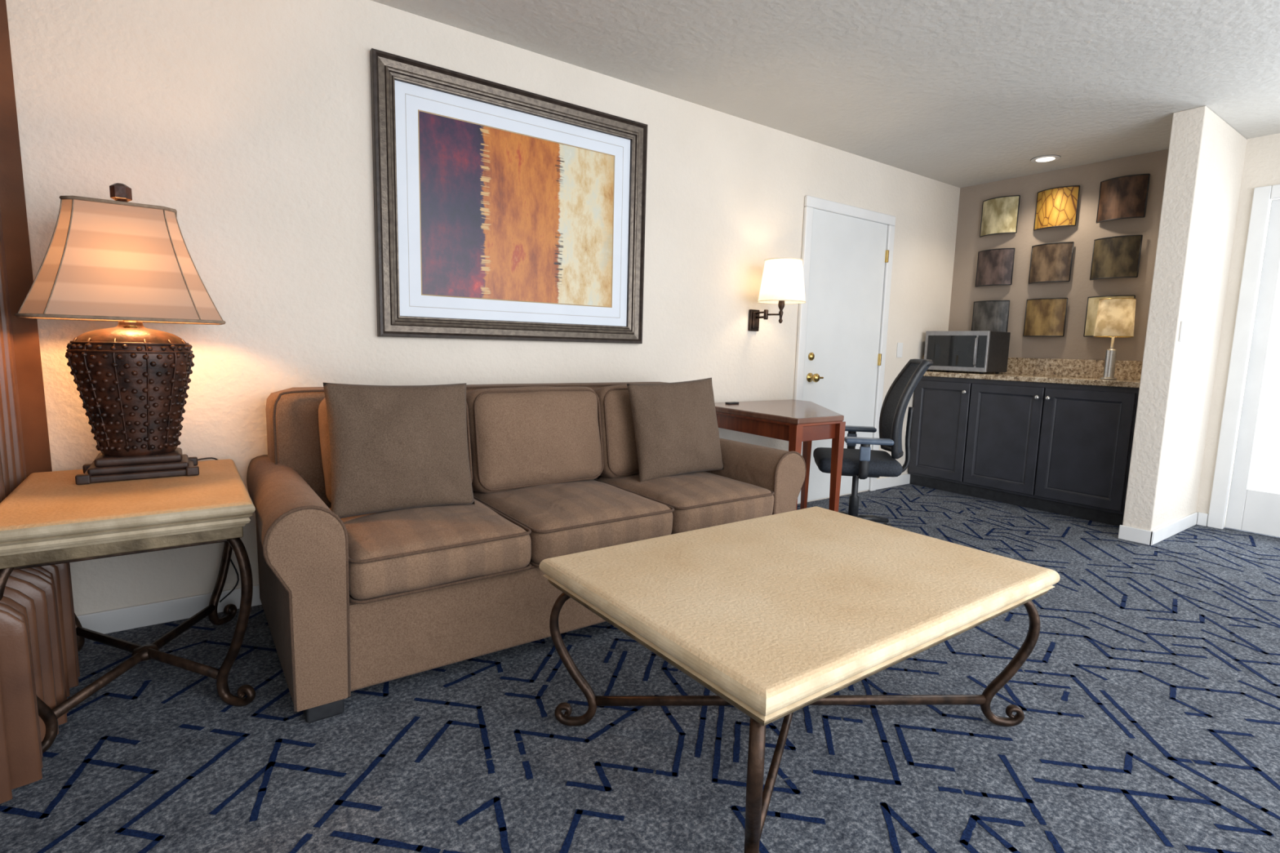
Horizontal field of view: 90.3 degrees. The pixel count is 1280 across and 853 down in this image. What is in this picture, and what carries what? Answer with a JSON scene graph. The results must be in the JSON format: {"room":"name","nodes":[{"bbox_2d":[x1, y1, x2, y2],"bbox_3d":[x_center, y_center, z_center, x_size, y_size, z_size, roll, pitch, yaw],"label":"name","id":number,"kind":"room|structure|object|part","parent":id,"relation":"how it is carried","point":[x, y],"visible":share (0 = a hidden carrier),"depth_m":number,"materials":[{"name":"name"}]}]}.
{"room":"hotel room","nodes":[
{"label":"hotel room","id":0,"kind":"room"},
{"bbox_2d":[5,0,959,615],"bbox_3d":[0.220,-0.614,3.783,6.370,2.455,0.120,-4,9,-36],"label":"wall","id":1,"kind":"structure","parent":0,"point":[248,120],"depth_m":2.55,"materials":[{"name":"paint"}]},
{"bbox_2d":[76,584,262,634],"bbox_3d":[-0.593,0.624,3.285,4.020,0.085,0.013,-4,9,-36],"label":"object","id":2,"kind":"structure","parent":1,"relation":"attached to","point":[114,620],"depth_m":2.40,"materials":[{"name":"white paint"}]},
{"bbox_2d":[369,48,647,343],"bbox_3d":[-0.545,-0.999,3.069,1.391,1.160,0.040,-4,9,-36],"label":"framed painting","id":3,"kind":"object","parent":1,"relation":"attached to","point":[504,212],"visible":1,"depth_m":3.00,"materials":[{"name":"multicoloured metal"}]},
{"bbox_2d":[748,257,805,331],"bbox_3d":[0.838,-0.798,3.899,0.290,0.423,0.370,-4,9,-36],"label":"wall sconce","id":4,"kind":"object","parent":1,"relation":"attached to","point":[782,283],"visible":1,"depth_m":3.76,"materials":[{"name":"fabric"}]},
{"bbox_3d":[0.725,-0.675,4.051,0.080,0.135,0.022,-4,9,-36],"label":"plate","id":5,"kind":"part","parent":4,"relation":"part of","materials":[{"name":"metal"}]},
{"bbox_3d":[0.734,-0.673,4.038,0.056,0.105,0.014,-4,9,-36],"label":"plate","id":6,"kind":"part","parent":4,"relation":"part of","materials":[{"name":"metal"}]},
{"bbox_3d":[0.860,-0.725,3.876,0.040,0.195,0.039,-4,9,-36],"label":"stem","id":7,"kind":"part","parent":4,"relation":"part of","materials":[{"name":"metal"}]},
{"bbox_3d":[0.864,-0.879,3.856,0.284,0.245,0.284,-4,9,-36],"label":"lamp shade","id":8,"kind":"part","parent":4,"relation":"part of","materials":[{"name":"white fabric"}]},
{"bbox_2d":[793,206,813,400],"bbox_3d":[1.094,-0.449,4.349,0.070,2.030,0.028,-4,9,-36],"label":"trim","id":9,"kind":"structure","parent":1,"relation":"attached to","point":[808,211],"depth_m":4.29,"materials":[{"name":"white paint"}]},
{"bbox_2d":[797,208,887,502],"bbox_3d":[1.471,-0.481,4.628,0.860,2.018,0.012,-4,9,-36],"label":"door","id":10,"kind":"structure","parent":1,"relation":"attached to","point":[847,264],"depth_m":4.59,"materials":[{"name":"paint"}]},
{"bbox_2d":[808,352,814,360],"bbox_3d":[1.189,-0.484,4.403,0.056,0.056,0.020,-4,9,-36],"label":"deadbolt","id":11,"kind":"object","parent":10,"relation":"attached to","point":[811,356],"visible":1,"depth_m":4.39,"materials":[{"name":"gold metal"}]},
{"bbox_2d":[806,373,820,382],"bbox_3d":[1.202,-0.337,4.399,0.064,0.064,0.075,-4,9,-36],"label":"handle","id":12,"kind":"object","parent":10,"relation":"attached to","point":[810,377],"visible":1,"depth_m":4.38,"materials":[{"name":"gold metal"}]},
{"bbox_2d":[877,353,881,365],"bbox_3d":[1.830,-0.511,4.865,0.016,0.090,0.024,-4,9,-36],"label":"hinge","id":13,"kind":"object","parent":10,"relation":"attached to","point":[879,357],"visible":1,"depth_m":4.86,"materials":[{"name":"gold metal"}]},
{"bbox_2d":[884,249,888,262],"bbox_3d":[1.849,-1.275,4.769,0.016,0.090,0.024,-4,9,-36],"label":"hinge","id":14,"kind":"object","parent":10,"relation":"attached to","point":[886,255],"visible":1,"depth_m":4.76,"materials":[{"name":"gold metal"}]},
{"bbox_2d":[804,195,895,226],"bbox_3d":[1.502,-1.516,4.491,1.010,0.070,0.028,-4,9,-36],"label":"trim","id":15,"kind":"structure","parent":1,"relation":"attached to","point":[815,202],"depth_m":4.44,"materials":[{"name":"white paint"}]},
{"bbox_2d":[868,225,894,491],"bbox_3d":[1.857,-0.499,4.896,0.070,2.030,0.028,-4,9,-36],"label":"trim","id":16,"kind":"structure","parent":1,"relation":"attached to","point":[891,228],"depth_m":4.86,"materials":[{"name":"white paint"}]},
{"bbox_2d":[875,473,910,489],"bbox_3d":[2.063,0.449,5.193,0.510,0.085,0.013,-4,9,-36],"label":"baseboard","id":17,"kind":"object","parent":1,"relation":"attached to","point":[904,479],"visible":0.96,"depth_m":5.18,"materials":[{"name":"white paint"}]},
{"bbox_2d":[896,342,902,357],"bbox_3d":[2.056,-0.606,5.039,0.070,0.115,0.007,-4,9,-36],"label":"light switch","id":18,"kind":"object","parent":1,"relation":"attached to","point":[900,345],"visible":1,"depth_m":5.03,"materials":[{"name":"white paint"}]},
{"bbox_2d":[0,484,1279,852],"bbox_3d":[1.802,0.974,1.726,6.370,0.100,5.640,-4,9,-36],"label":"floor","id":19,"kind":"structure","parent":0,"point":[423,802],"depth_m":1.74,"materials":[{"name":"carpet"}]},
{"bbox_2d":[0,458,255,753],"bbox_3d":[-1.560,0.490,1.986,0.576,0.623,0.800,-4,9,-36],"label":"end table","id":20,"kind":"object","parent":19,"relation":"on","point":[48,519],"visible":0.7,"depth_m":1.76,"materials":[{"name":"stone"}]},
{"bbox_3d":[-1.547,0.580,1.593,0.030,0.545,0.121,3,7,12],"label":"leg","id":21,"kind":"part","parent":20,"relation":"part of","materials":[{"name":"metal"}]},
{"bbox_3d":[-1.938,0.503,2.129,0.121,0.545,0.030,2,7,6],"label":"leg","id":22,"kind":"part","parent":20,"relation":"part of","materials":[{"name":"metal"}]},
{"bbox_3d":[-1.359,0.328,1.693,0.470,0.023,0.022,-4,9,-36],"label":"frame","id":23,"kind":"part","parent":20,"relation":"part of","materials":[{"name":"metal"}]},
{"bbox_3d":[-1.554,0.261,1.957,0.516,0.054,0.740,-4,9,-36],"label":"under panel","id":24,"kind":"part","parent":20,"relation":"part of","materials":[{"name":"beige stone"}]},
{"bbox_3d":[-1.554,0.241,1.955,0.552,0.026,0.776,-4,9,-36],"label":"apron mould","id":25,"kind":"part","parent":20,"relation":"part of","materials":[{"name":"stone"}]},
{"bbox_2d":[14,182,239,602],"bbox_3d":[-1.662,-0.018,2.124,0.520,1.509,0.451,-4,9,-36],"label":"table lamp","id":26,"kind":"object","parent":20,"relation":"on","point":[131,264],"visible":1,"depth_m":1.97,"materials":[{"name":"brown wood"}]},
{"bbox_3d":[-1.629,-0.687,2.002,0.280,0.010,0.202,-4,9,-36],"label":"trim","id":27,"kind":"part","parent":26,"relation":"part of","materials":[{"name":"brown fabric"}]},
{"bbox_3d":[-1.638,-0.343,2.046,0.504,0.010,0.372,-4,9,-36],"label":"trim","id":28,"kind":"part","parent":26,"relation":"part of","materials":[{"name":"beige fabric"}]},
{"bbox_3d":[-1.633,-0.515,2.024,0.492,0.347,0.360,-4,9,-36],"label":"lamp shade","id":29,"kind":"part","parent":26,"relation":"part of","materials":[{"name":"beige fabric"}]},
{"bbox_3d":[-1.636,0.409,2.400,0.062,0.595,0.229,3,7,13],"label":"cord","id":30,"kind":"part","parent":26,"relation":"part of","materials":[{"name":"black plastic"}]},
{"bbox_3d":[-1.574,0.479,2.390,0.030,0.545,0.121,3,7,12],"label":"leg","id":31,"kind":"part","parent":20,"relation":"part of","materials":[{"name":"metal"}]},
{"bbox_3d":[-1.184,0.556,1.853,0.121,0.545,0.030,2,7,6],"label":"leg","id":32,"kind":"part","parent":20,"relation":"part of","materials":[{"name":"metal"}]},
{"bbox_2d":[246,382,806,723],"bbox_3d":[-0.388,0.290,2.696,2.172,0.905,1.013,-4,9,-36],"label":"sofa","id":33,"kind":"object","parent":19,"relation":"on","point":[349,604],"visible":0.69,"depth_m":2.19,"materials":[{"name":"fabric"}]},
{"bbox_3d":[-1.190,0.451,2.141,0.200,0.575,0.955,-4,9,-36],"label":"arm","id":34,"kind":"part","parent":33,"relation":"part of","materials":[{"name":"fabric"}]},
{"bbox_2d":[318,398,468,502],"bbox_3d":[-0.925,0.080,2.438,0.529,0.446,0.278,-4,9,-36],"label":"cushion","id":35,"kind":"object","parent":33,"relation":"on","point":[324,450],"depth_m":2.29,"materials":[{"name":"fabric"}]},
{"bbox_2d":[323,382,475,518],"bbox_3d":[-0.832,0.072,2.238,0.504,0.454,0.169,-5,9,-41],"label":"throw pillow","id":36,"kind":"object","parent":33,"relation":"on","point":[393,447],"visible":0.99,"depth_m":2.17,"materials":[{"name":"fabric"}]},
{"bbox_2d":[328,499,531,600],"bbox_3d":[-0.776,0.392,2.229,0.584,0.205,0.693,-4,9,-36],"label":"seat cushion","id":37,"kind":"object","parent":33,"relation":"on","point":[446,552],"depth_m":2.00,"materials":[{"name":"fabric"}]},
{"bbox_3d":[-0.597,0.224,2.997,1.982,0.841,0.270,-4,9,-36],"label":"frame","id":38,"kind":"part","parent":33,"relation":"part of","materials":[{"name":"fabric"}]},
{"bbox_2d":[466,386,601,493],"bbox_3d":[-0.460,0.048,2.773,0.614,0.448,0.277,-4,9,-36],"label":"cushion","id":39,"kind":"object","parent":33,"relation":"on","point":[521,438],"depth_m":2.65,"materials":[{"name":"fabric"}]},
{"bbox_2d":[473,480,672,564],"bbox_3d":[-0.291,0.359,2.579,0.616,0.209,0.687,-4,9,-36],"label":"seat cushion","id":40,"kind":"object","parent":33,"relation":"on","point":[562,517],"depth_m":2.37,"materials":[{"name":"fabric"}]},
{"bbox_2d":[593,384,639,478],"bbox_3d":[0.014,0.017,3.115,0.553,0.450,0.274,-4,9,-36],"label":"cushion","id":41,"kind":"object","parent":33,"relation":"on","point":[619,448],"depth_m":2.91,"materials":[{"name":"fabric"}]},
{"bbox_2d":[626,377,724,482],"bbox_3d":[0.172,0.008,2.962,0.506,0.465,0.164,-3,8,-30],"label":"throw pillow","id":42,"kind":"object","parent":33,"relation":"on","point":[677,433],"visible":1,"depth_m":2.89,"materials":[{"name":"fabric"}]},
{"bbox_2d":[597,471,773,534],"bbox_3d":[0.189,0.329,2.922,0.568,0.206,0.694,-4,9,-36],"label":"seat cushion","id":43,"kind":"object","parent":33,"relation":"on","point":[705,499],"depth_m":2.72,"materials":[{"name":"fabric"}]},
{"bbox_3d":[0.403,0.346,3.285,0.200,0.575,0.955,-4,9,-36],"label":"arm","id":44,"kind":"part","parent":33,"relation":"part of","materials":[{"name":"fabric"}]},
{"bbox_2d":[0,485,1279,852],"bbox_3d":[1.451,0.856,2.178,6.046,0.001,4.214,-4,9,-36],"label":"pattern lines","id":45,"kind":"object","parent":19,"relation":"on","point":[887,811],"visible":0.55,"depth_m":1.76,"materials":[{"name":"blue carpet"}]},
{"bbox_2d":[714,399,845,511],"bbox_3d":[0.893,0.258,3.759,0.920,0.765,0.833,-4,9,-36],"label":"desk","id":46,"kind":"object","parent":19,"relation":"on","point":[796,422],"visible":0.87,"depth_m":3.38,"materials":[{"name":"brown wood"}]},
{"bbox_3d":[0.765,0.348,3.197,0.046,0.720,0.046,-4,9,-36],"label":"leg","id":47,"kind":"part","parent":46,"relation":"part of","materials":[{"name":"brown wood"}]},
{"bbox_3d":[1.099,0.229,4.207,0.046,0.720,0.046,-4,9,-36],"label":"leg","id":48,"kind":"part","parent":46,"relation":"part of","materials":[{"name":"brown wood"}]},
{"bbox_3d":[1.040,0.330,3.394,0.046,0.720,0.046,-4,9,-36],"label":"leg","id":49,"kind":"part","parent":46,"relation":"part of","materials":[{"name":"brown wood"}]},
{"bbox_2d":[539,506,1060,852],"bbox_3d":[0.447,0.629,1.825,1.196,0.488,0.860,-4,9,-36],"label":"coffee table","id":50,"kind":"object","parent":19,"relation":"on","point":[775,615],"visible":1,"depth_m":1.60,"materials":[{"name":"stone"}]},
{"bbox_3d":[-0.188,0.648,1.803,0.139,0.424,0.030,2,7,6],"label":"leg","id":51,"kind":"part","parent":50,"relation":"part of","materials":[{"name":"metal"}]},
{"bbox_3d":[0.222,0.729,1.240,0.030,0.424,0.139,3,7,12],"label":"leg","id":52,"kind":"part","parent":50,"relation":"part of","materials":[{"name":"metal"}]},
{"bbox_3d":[0.451,0.454,1.803,1.160,0.024,0.824,-4,9,-36],"label":"apron mould","id":53,"kind":"part","parent":50,"relation":"part of","materials":[{"name":"beige stone"}]},
{"bbox_3d":[1.079,0.673,1.856,0.139,0.424,0.030,2,7,6],"label":"leg","id":54,"kind":"part","parent":50,"relation":"part of","materials":[{"name":"metal"}]},
{"bbox_2d":[813,359,933,526],"bbox_3d":[1.298,0.127,3.707,0.669,1.049,0.634,3,7,11],"label":"office chair","id":55,"kind":"object","parent":19,"relation":"on","point":[863,463],"visible":0.75,"depth_m":3.58,"materials":[{"name":"black plastic"}]},
{"bbox_3d":[1.314,0.126,3.944,0.048,0.219,0.109,3,7,11],"label":"arm post","id":56,"kind":"part","parent":55,"relation":"part of","materials":[{"name":"black plastic"}]},
{"bbox_3d":[1.257,0.204,3.723,0.454,0.109,0.470,3,7,11],"label":"seat","id":57,"kind":"part","parent":55,"relation":"part of","materials":[{"name":"fabric"}]},
{"bbox_3d":[1.223,0.181,3.487,0.048,0.219,0.109,3,7,11],"label":"arm post","id":58,"kind":"part","parent":55,"relation":"part of","materials":[{"name":"black plastic"}]},
{"bbox_3d":[1.525,-0.108,3.633,0.217,0.515,0.410,3,7,11],"label":"backrest","id":59,"kind":"part","parent":55,"relation":"part of","materials":[{"name":"fabric"}]},
{"bbox_3d":[1.525,-0.109,3.633,0.225,0.551,0.446,3,7,11],"label":"frame","id":60,"kind":"part","parent":55,"relation":"part of","materials":[{"name":"black plastic"}]},
{"bbox_2d":[907,355,1142,526],"bbox_3d":[2.873,0.030,4.736,0.499,1.070,1.592,-4,9,-36],"label":"base cabinet","id":61,"kind":"object","parent":19,"relation":"on","point":[1051,435],"visible":0.74,"depth_m":4.55,"materials":[{"name":"black wood"}]},
{"bbox_3d":[2.377,0.024,5.068,0.021,0.765,0.445,-4,9,-36],"label":"door panel","id":62,"kind":"part","parent":61,"relation":"part of","materials":[{"name":"paint"}]},
{"bbox_3d":[2.659,0.080,4.680,0.021,0.765,0.500,-4,9,-36],"label":"door panel","id":63,"kind":"part","parent":61,"relation":"part of","materials":[{"name":"paint"}]},
{"bbox_2d":[923,370,1140,387],"bbox_3d":[2.889,-0.355,4.692,0.482,0.037,1.592,-4,9,-36],"label":"countertop","id":64,"kind":"structure","parent":61,"relation":"on","point":[1011,377],"depth_m":4.49,"materials":[{"name":"stone"}]},
{"bbox_2d":[924,330,1010,373],"bbox_3d":[2.579,-0.591,5.054,0.366,0.322,0.500,-4,9,-36],"label":"microwave","id":65,"kind":"object","parent":64,"relation":"on","point":[981,352],"visible":0.92,"depth_m":4.91,"materials":[{"name":"black plastic"}]},
{"bbox_3d":[2.539,-0.568,4.820,0.026,0.220,0.011,-4,9,-36],"label":"handle","id":66,"kind":"part","parent":65,"relation":"part of","materials":[{"name":"silver metal"}]},
{"bbox_2d":[1093,297,1136,379],"bbox_3d":[3.164,-0.582,4.261,0.222,0.533,0.222,-4,9,-36],"label":"lamp","id":67,"kind":"object","parent":64,"relation":"on","point":[1115,318],"visible":0.99,"depth_m":4.18,"materials":[{"name":"fabric"}]},
{"bbox_3d":[3.168,-0.722,4.244,0.216,0.245,0.216,-4,9,-36],"label":"lamp shade","id":68,"kind":"part","parent":67,"relation":"part of","materials":[{"name":"beige fabric"}]},
{"bbox_3d":[2.962,0.140,4.265,0.021,0.765,0.515,-4,9,-36],"label":"door panel","id":69,"kind":"part","parent":61,"relation":"part of","materials":[{"name":"paint"}]},
{"bbox_2d":[1122,105,1247,531],"bbox_3d":[3.402,-0.555,3.950,1.020,2.455,0.143,-4,9,-36],"label":"wall partition","id":70,"kind":"structure","parent":19,"relation":"on","point":[1206,158],"depth_m":3.72,"materials":[{"name":"white paint"}]},
{"bbox_2d":[1118,524,1153,545],"bbox_3d":[2.954,0.648,3.796,0.014,0.085,0.167,-4,9,-36],"label":"baseboard","id":71,"kind":"object","parent":70,"relation":"attached to","point":[1126,533],"visible":1,"depth_m":3.79,"materials":[{"name":"white paint"}]},
{"bbox_2d":[1149,511,1197,545],"bbox_3d":[3.346,0.634,3.983,0.869,0.085,0.014,-4,9,-36],"label":"baseboard","id":72,"kind":"object","parent":70,"relation":"attached to","point":[1160,534],"visible":1,"depth_m":3.94,"materials":[{"name":"white paint"}]},
{"bbox_2d":[1178,320,1186,342],"bbox_3d":[3.099,-0.543,3.635,0.070,0.115,0.011,-4,9,-36],"label":"light switch","id":73,"kind":"object","parent":70,"relation":"attached to","point":[1183,325],"visible":1,"depth_m":3.62,"materials":[{"name":"white paint"}]},
{"bbox_2d":[371,0,1279,187],"bbox_3d":[1.865,-1.561,1.406,6.370,0.100,5.640,-4,9,-36],"label":"ceiling","id":74,"kind":"structure","parent":0,"point":[957,93],"depth_m":3.02,"materials":[{"name":"paint"}]},
{"bbox_2d":[1030,155,1060,163],"bbox_3d":[2.828,-1.864,4.441,0.180,0.008,0.180,-4,9,-36],"label":"recessed light","id":75,"kind":"object","parent":74,"relation":"in","point":[1045,158],"visible":1,"depth_m":4.43,"materials":[{"name":"white paint"}]},
{"bbox_2d":[948,148,1168,360],"bbox_3d":[3.201,-0.677,4.872,0.260,2.455,1.600,-4,9,-36],"label":"wall","id":76,"kind":"structure","parent":0,"point":[1073,345],"depth_m":4.69,"materials":[{"name":"beige paint"}]},
{"bbox_2d":[972,300,1010,332],"bbox_3d":[2.796,-0.867,5.109,0.065,0.280,0.282,-4,9,-36],"label":"panel","id":77,"kind":"object","parent":76,"relation":"attached to","point":[992,316],"depth_m":5.07,"materials":[{"name":"metal"}]},
{"bbox_3d":[2.798,-1.002,5.092,0.062,0.007,0.281,-4,9,-36],"label":"rim","id":78,"kind":"part","parent":77,"relation":"part of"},
{"bbox_3d":[2.898,-0.851,5.014,0.007,0.276,0.008,-4,9,-36],"label":"side rim","id":79,"kind":"part","parent":77,"relation":"part of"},
{"bbox_2d":[975,248,1015,287],"bbox_3d":[2.806,-1.262,5.060,0.065,0.283,0.284,-4,9,-36],"label":"panel","id":80,"kind":"object","parent":76,"relation":"attached to","point":[994,266],"depth_m":5.02,"materials":[{"name":"metal"}]},
{"bbox_3d":[2.747,-1.280,5.186,0.007,0.276,0.008,-4,9,-36],"label":"side rim","id":81,"kind":"part","parent":80,"relation":"part of","materials":[{"name":"black metal"}]},
{"bbox_3d":[2.801,-1.125,5.076,0.062,0.007,0.281,-4,9,-36],"label":"rim","id":82,"kind":"part","parent":80,"relation":"part of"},
{"bbox_3d":[2.808,-1.399,5.042,0.062,0.007,0.281,-4,9,-36],"label":"rim","id":83,"kind":"part","parent":80,"relation":"part of","materials":[{"name":"black metal"}]},
{"bbox_3d":[2.908,-1.248,4.964,0.007,0.276,0.008,-4,9,-36],"label":"side rim","id":84,"kind":"part","parent":80,"relation":"part of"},
{"bbox_2d":[979,195,1020,237],"bbox_3d":[2.816,-1.654,5.010,0.065,0.283,0.284,-4,9,-36],"label":"panel","id":85,"kind":"object","parent":76,"relation":"attached to","point":[999,215],"depth_m":4.97,"materials":[{"name":"tile"}]},
{"bbox_3d":[2.756,-1.672,5.137,0.007,0.276,0.008,-4,9,-36],"label":"side rim","id":86,"kind":"part","parent":85,"relation":"part of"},
{"bbox_3d":[2.811,-1.517,5.027,0.062,0.007,0.281,-4,9,-36],"label":"rim","id":87,"kind":"part","parent":85,"relation":"part of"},
{"bbox_3d":[2.818,-1.791,4.992,0.062,0.007,0.281,-4,9,-36],"label":"rim","id":88,"kind":"part","parent":85,"relation":"part of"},
{"bbox_3d":[2.918,-1.640,4.915,0.007,0.276,0.008,-4,9,-36],"label":"side rim","id":89,"kind":"part","parent":85,"relation":"part of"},
{"bbox_2d":[1022,297,1067,337],"bbox_3d":[3.032,-0.819,4.785,0.065,0.283,0.284,-4,9,-36],"label":"panel","id":90,"kind":"object","parent":76,"relation":"attached to","point":[1044,317],"depth_m":4.75,"materials":[{"name":"metal"}]},
{"bbox_3d":[2.973,-0.836,4.912,0.007,0.276,0.008,-4,9,-36],"label":"side rim","id":91,"kind":"part","parent":90,"relation":"part of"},
{"bbox_3d":[3.027,-0.682,4.802,0.062,0.007,0.281,-4,9,-36],"label":"rim","id":92,"kind":"part","parent":90,"relation":"part of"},
{"bbox_3d":[3.034,-0.956,4.767,0.062,0.007,0.281,-4,9,-36],"label":"rim","id":93,"kind":"part","parent":90,"relation":"part of","materials":[{"name":"black metal"}]},
{"bbox_3d":[3.134,-0.804,4.690,0.007,0.276,0.008,-4,9,-36],"label":"side rim","id":94,"kind":"part","parent":90,"relation":"part of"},
{"bbox_2d":[949,357,1142,380],"bbox_3d":[3.078,-0.450,4.816,0.021,0.128,1.592,-4,9,-36],"label":"backsplash","id":95,"kind":"structure","parent":76,"relation":"attached to","point":[1124,370],"depth_m":4.68,"materials":[{"name":"stone"}]},
{"bbox_2d":[1028,241,1074,284],"bbox_3d":[3.042,-1.216,4.735,0.065,0.283,0.284,-4,9,-36],"label":"panel","id":96,"kind":"object","parent":76,"relation":"attached to","point":[1049,262],"depth_m":4.70,"materials":[{"name":"metal"}]},
{"bbox_3d":[2.983,-1.233,4.862,0.007,0.276,0.008,-4,9,-36],"label":"side rim","id":97,"kind":"part","parent":96,"relation":"part of","materials":[{"name":"black metal"}]},
{"bbox_3d":[3.037,-1.079,4.752,0.062,0.007,0.281,-4,9,-36],"label":"rim","id":98,"kind":"part","parent":96,"relation":"part of","materials":[{"name":"black metal"}]},
{"bbox_3d":[3.044,-1.352,4.717,0.062,0.007,0.281,-4,9,-36],"label":"rim","id":99,"kind":"part","parent":96,"relation":"part of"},
{"bbox_3d":[3.144,-1.201,4.640,0.007,0.276,0.008,-4,9,-36],"label":"side rim","id":100,"kind":"part","parent":96,"relation":"part of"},
{"bbox_2d":[1033,185,1079,231],"bbox_3d":[3.052,-1.607,4.686,0.065,0.283,0.284,-4,9,-36],"label":"panel","id":101,"kind":"object","parent":76,"relation":"attached to","point":[1057,206],"depth_m":4.65,"materials":[{"name":"glass"}]},
{"bbox_3d":[2.993,-1.625,4.812,0.007,0.276,0.008,-4,9,-36],"label":"side rim","id":102,"kind":"part","parent":101,"relation":"part of","materials":[{"name":"black metal"}]},
{"bbox_3d":[3.047,-1.470,4.702,0.062,0.007,0.281,-4,9,-36],"label":"rim","id":103,"kind":"part","parent":101,"relation":"part of","materials":[{"name":"black metal"}]},
{"bbox_3d":[3.054,-1.744,4.668,0.062,0.007,0.281,-4,9,-36],"label":"rim","id":104,"kind":"part","parent":101,"relation":"part of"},
{"bbox_3d":[3.154,-1.593,4.590,0.007,0.276,0.008,-4,9,-36],"label":"side rim","id":105,"kind":"part","parent":101,"relation":"part of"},
{"bbox_2d":[1083,294,1134,336],"bbox_3d":[3.271,-0.773,4.457,0.065,0.280,0.282,-4,9,-36],"label":"panel","id":106,"kind":"object","parent":76,"relation":"attached to","point":[1093,303],"depth_m":4.52,"materials":[{"name":"tile"}]},
{"bbox_3d":[3.212,-0.789,4.583,0.007,0.276,0.008,-4,9,-36],"label":"side rim","id":107,"kind":"part","parent":106,"relation":"part of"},
{"bbox_3d":[3.273,-0.908,4.439,0.062,0.007,0.281,-4,9,-36],"label":"rim","id":108,"kind":"part","parent":106,"relation":"part of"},
{"bbox_2d":[1089,234,1142,279],"bbox_3d":[3.281,-1.168,4.407,0.065,0.283,0.284,-4,9,-36],"label":"panel","id":109,"kind":"object","parent":76,"relation":"attached to","point":[1117,256],"depth_m":4.37,"materials":[{"name":"tile"}]},
{"bbox_3d":[3.222,-1.186,4.533,0.007,0.276,0.008,-4,9,-36],"label":"side rim","id":110,"kind":"part","parent":109,"relation":"part of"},
{"bbox_3d":[3.276,-1.031,4.423,0.062,0.007,0.281,-4,9,-36],"label":"rim","id":111,"kind":"part","parent":109,"relation":"part of","materials":[{"name":"black metal"}]},
{"bbox_3d":[3.283,-1.305,4.389,0.062,0.007,0.281,-4,9,-36],"label":"rim","id":112,"kind":"part","parent":109,"relation":"part of","materials":[{"name":"black metal"}]},
{"bbox_3d":[3.383,-1.154,4.311,0.007,0.276,0.008,-4,9,-36],"label":"side rim","id":113,"kind":"part","parent":109,"relation":"part of","materials":[{"name":"black metal"}]},
{"bbox_2d":[1096,173,1150,222],"bbox_3d":[3.291,-1.560,4.357,0.065,0.283,0.284,-4,9,-36],"label":"panel","id":114,"kind":"object","parent":76,"relation":"attached to","point":[1122,197],"depth_m":4.32,"materials":[{"name":"metal"}]},
{"bbox_3d":[3.232,-1.577,4.484,0.007,0.276,0.008,-4,9,-36],"label":"side rim","id":115,"kind":"part","parent":114,"relation":"part of","materials":[{"name":"black metal"}]},
{"bbox_3d":[3.286,-1.423,4.374,0.062,0.007,0.281,-4,9,-36],"label":"rim","id":116,"kind":"part","parent":114,"relation":"part of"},
{"bbox_3d":[3.293,-1.697,4.339,0.062,0.007,0.281,-4,9,-36],"label":"rim","id":117,"kind":"part","parent":114,"relation":"part of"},
{"bbox_3d":[3.393,-1.545,4.262,0.007,0.276,0.008,-4,9,-36],"label":"side rim","id":118,"kind":"part","parent":114,"relation":"part of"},
{"bbox_2d":[1195,133,1279,529],"bbox_3d":[3.863,-0.557,4.055,0.150,2.455,0.227,-4,9,-36],"label":"wall","id":119,"kind":"structure","parent":0,"point":[1260,154],"depth_m":4.01,"materials":[{"name":"paint"}]},
{"bbox_2d":[1196,511,1208,526],"bbox_3d":[3.723,0.614,4.215,0.013,0.085,0.051,-4,9,-36],"label":"baseboard","id":120,"kind":"structure","parent":119,"relation":"attached to","point":[1202,517],"depth_m":4.21,"materials":[{"name":"white paint"}]},
{"bbox_3d":[3.873,-0.361,3.999,0.040,2.060,0.080,-4,9,-36],"label":"stile","id":121,"kind":"part","parent":119,"relation":"part of","materials":[{"name":"white paint"}]},
{"bbox_2d":[1240,488,1279,537],"bbox_3d":[4.105,0.577,3.762,0.040,0.270,0.790,-4,9,-36],"label":"rail","id":122,"kind":"object","parent":119,"relation":"attached to","point":[1261,514],"visible":1,"depth_m":4.00,"materials":[{"name":"white paint"}]},
{"bbox_2d":[1206,185,1271,529],"bbox_3d":[3.790,-0.402,4.033,0.030,2.150,0.080,-4,9,-36],"label":"trim","id":123,"kind":"structure","parent":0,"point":[1261,199],"depth_m":4.01,"materials":[{"name":"white paint"}]},
{"bbox_2d":[1270,133,1279,199],"bbox_3d":[4.192,-1.529,3.509,0.150,0.375,0.990,-4,9,-36],"label":"wall","id":124,"kind":"structure","parent":0,"point":[1275,180],"depth_m":3.85,"materials":[{"name":"paint"}]},
{"bbox_2d":[1270,184,1279,199],"bbox_3d":[4.123,-1.368,3.482,0.030,0.080,0.970,-4,9,-36],"label":"trim","id":125,"kind":"structure","parent":124,"relation":"attached to","point":[1275,192],"depth_m":3.85,"materials":[{"name":"white paint"}]},
{"bbox_3d":[-0.646,-0.121,-0.288,0.130,2.455,5.520,-4,9,-36],"label":"wall","id":126,"kind":"structure","parent":0,"visible":0},
{"bbox_2d":[0,0,79,804],"bbox_3d":[-1.568,-0.338,1.363,0.319,2.401,1.700,-4,9,-36],"label":"curtain","id":127,"kind":"object","parent":126,"relation":"attached to","point":[39,653],"visible":0.73,"depth_m":1.95,"materials":[{"name":"fabric"}]}
]}

